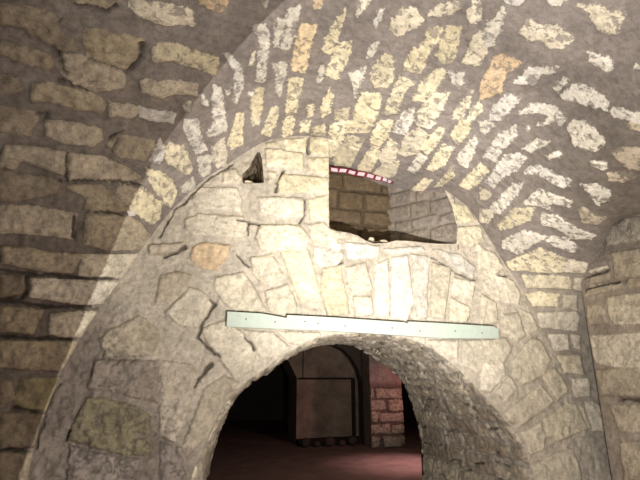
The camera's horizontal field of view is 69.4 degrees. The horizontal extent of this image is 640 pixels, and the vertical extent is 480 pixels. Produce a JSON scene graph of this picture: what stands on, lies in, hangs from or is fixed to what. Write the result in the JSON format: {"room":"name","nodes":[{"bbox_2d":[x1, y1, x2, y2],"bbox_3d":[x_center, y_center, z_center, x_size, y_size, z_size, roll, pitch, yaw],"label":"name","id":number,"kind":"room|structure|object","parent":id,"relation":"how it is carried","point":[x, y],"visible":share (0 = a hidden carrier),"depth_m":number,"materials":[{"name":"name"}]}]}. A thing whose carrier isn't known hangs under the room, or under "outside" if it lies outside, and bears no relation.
{"room":"vaulted stone cellar","nodes":[
{"label":"vaulted stone cellar","id":0,"kind":"room"},
{"bbox_2d":[0,169,160,479],"bbox_3d":[-2.332,0.657,1.710,3.305,2.739,0.517,13,-20,-37],"label":"wall","id":1,"kind":"structure","parent":0,"point":[63,253],"depth_m":2.57,"materials":[{"name":"stone"}]},
{"bbox_2d":[242,152,263,182],"bbox_3d":[-0.500,-0.478,3.388,0.152,0.274,0.300,4,-17,-12],"label":"wall","id":2,"kind":"structure","parent":0,"point":[256,176],"depth_m":3.37,"materials":[{"name":"stone"}]},
{"bbox_2d":[24,136,603,479],"bbox_3d":[0.209,0.768,3.027,3.739,3.264,0.094,4,-17,-12],"label":"wall","id":3,"kind":"structure","parent":0,"point":[141,394],"depth_m":3.06,"materials":[{"name":"stone"}]},
{"bbox_2d":[226,312,498,338],"bbox_3d":[0.336,0.574,3.068,1.878,0.137,0.039,4,-17,-12],"label":"bar","id":4,"kind":"object","parent":3,"relation":"attached to","point":[234,319],"visible":1,"depth_m":3.04,"materials":[{"name":"green paint"}]},
{"bbox_2d":[206,417,421,479],"bbox_3d":[1.180,3.893,7.433,18.000,0.300,20.500,4,-17,-12],"label":"floor","id":5,"kind":"structure","parent":0,"point":[244,449],"depth_m":8.76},
{"bbox_2d":[301,438,310,446],"bbox_3d":[-0.300,4.388,10.004,0.206,0.192,0.174,4,-17,-12],"label":"rubble stone","id":6,"kind":"object","parent":5,"relation":"on","point":[305,442],"visible":1,"depth_m":9.95,"materials":[{"name":"stone"}]},
{"bbox_2d":[313,441,319,446],"bbox_3d":[-0.069,4.436,10.057,0.152,0.131,0.183,4,-17,-12],"label":"rubble stone","id":7,"kind":"object","parent":5,"relation":"on","point":[316,443],"visible":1,"depth_m":9.99,"materials":[{"name":"stone"}]},
{"bbox_2d":[282,345,362,445],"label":"door","id":8,"kind":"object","parent":5,"relation":"on","point":[323,398],"visible":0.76,"depth_m":10.94,"materials":[{"name":"paint"}]},
{"bbox_2d":[324,437,334,446],"bbox_3d":[0.210,4.414,10.115,0.234,0.205,0.178,4,-17,-12],"label":"rubble stone","id":9,"kind":"object","parent":5,"relation":"on","point":[329,441],"visible":1,"depth_m":10.06,"materials":[{"name":"stone"}]},
{"bbox_2d":[338,440,345,445],"bbox_3d":[0.479,4.467,10.171,0.171,0.135,0.169,-11,-20,34],"label":"rubble stone","id":10,"kind":"object","parent":5,"relation":"on","point":[340,442],"visible":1,"depth_m":10.12,"materials":[{"name":"stone"}]},
{"bbox_2d":[348,436,356,445],"bbox_3d":[0.724,4.454,10.240,0.193,0.199,0.216,-9,-19,29],"label":"rubble stone","id":11,"kind":"object","parent":5,"relation":"on","point":[352,440],"visible":1,"depth_m":10.18,"materials":[{"name":"stone"}]},
{"bbox_2d":[362,350,404,448],"bbox_3d":[1.416,3.075,10.515,0.742,3.000,0.595,4,-17,-12],"label":"pier","id":12,"kind":"object","parent":5,"relation":"on","point":[382,390],"visible":0.58,"depth_m":10.14,"materials":[{"name":"brick"}]},
{"bbox_2d":[0,0,639,277],"bbox_3d":[0.202,-0.852,2.011,6.692,1.384,2.798,4,-17,-12],"label":"ceiling","id":13,"kind":"structure","parent":0,"point":[525,112],"depth_m":2.53,"materials":[{"name":"stone"}]},
{"bbox_2d":[225,363,414,420],"bbox_3d":[-0.980,4.646,16.958,18.000,3.600,0.300,4,-17,-12],"label":"wall","id":14,"kind":"structure","parent":0,"point":[266,398],"depth_m":16.30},
{"bbox_2d":[329,157,329,227],"bbox_3d":[0.024,-0.350,3.541,0.020,0.931,0.420,4,-17,-12],"label":"wall","id":15,"kind":"structure","parent":0,"point":[329,157],"depth_m":3.35,"materials":[{"name":"stone"}]},
{"bbox_2d":[330,344,363,443],"bbox_3d":[0.377,3.301,10.891,1.820,2.914,0.330,4,-17,-12],"label":"trim","id":16,"kind":"structure","parent":0,"point":[352,353],"depth_m":10.96,"materials":[{"name":"brown wood"}]},
{"bbox_2d":[215,171,489,475],"bbox_3d":[1.883,1.166,5.057,18.000,3.600,0.050,4,-17,-12],"label":"wall","id":17,"kind":"structure","parent":0,"point":[422,455],"depth_m":4.60,"materials":[{"name":"beige stone"}]},
{"bbox_2d":[329,169,390,241],"bbox_3d":[0.268,-0.282,3.772,0.698,0.931,0.031,4,-17,-12],"label":"wall","id":18,"kind":"structure","parent":0,"point":[359,206],"depth_m":3.78,"materials":[{"name":"stone"}]},
{"bbox_2d":[191,333,532,479],"bbox_3d":[0.151,1.679,3.610,2.359,1.845,1.602,4,-17,-12],"label":"archway","id":19,"kind":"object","parent":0,"point":[463,436],"depth_m":3.65,"materials":[{"name":"stone"}]},
{"bbox_2d":[326,137,445,193],"bbox_3d":[0.501,-0.486,3.722,1.059,0.362,0.510,4,-17,-12],"label":"ceiling","id":20,"kind":"structure","parent":0,"point":[341,155],"depth_m":3.63,"materials":[{"name":"stone"}]},
{"bbox_2d":[330,166,392,183],"bbox_3d":[0.343,-0.523,3.730,0.540,0.102,0.019,4,-17,-12],"label":"barrier tape","id":21,"kind":"object","parent":20,"relation":"attached to","point":[332,169],"visible":1,"depth_m":3.73,"materials":[{"name":"white plastic"}]},
{"bbox_2d":[387,187,458,249],"bbox_3d":[0.794,-0.303,3.702,0.573,0.931,0.025,-10,-19,32],"label":"wall","id":22,"kind":"structure","parent":0,"point":[416,216],"depth_m":3.66,"materials":[{"name":"stone"}]},
{"bbox_2d":[515,266,611,479],"bbox_3d":[3.334,1.135,2.505,3.313,2.267,2.196,4,-17,-12],"label":"wall","id":23,"kind":"structure","parent":0,"point":[556,302],"depth_m":3.38,"materials":[{"name":"stone"}]},
{"bbox_2d":[581,214,639,479],"bbox_3d":[2.071,0.706,1.969,0.058,2.750,2.339,3,-17,-10],"label":"wall","id":24,"kind":"structure","parent":0,"point":[611,288],"depth_m":2.92,"materials":[{"name":"stone"}]}
]}

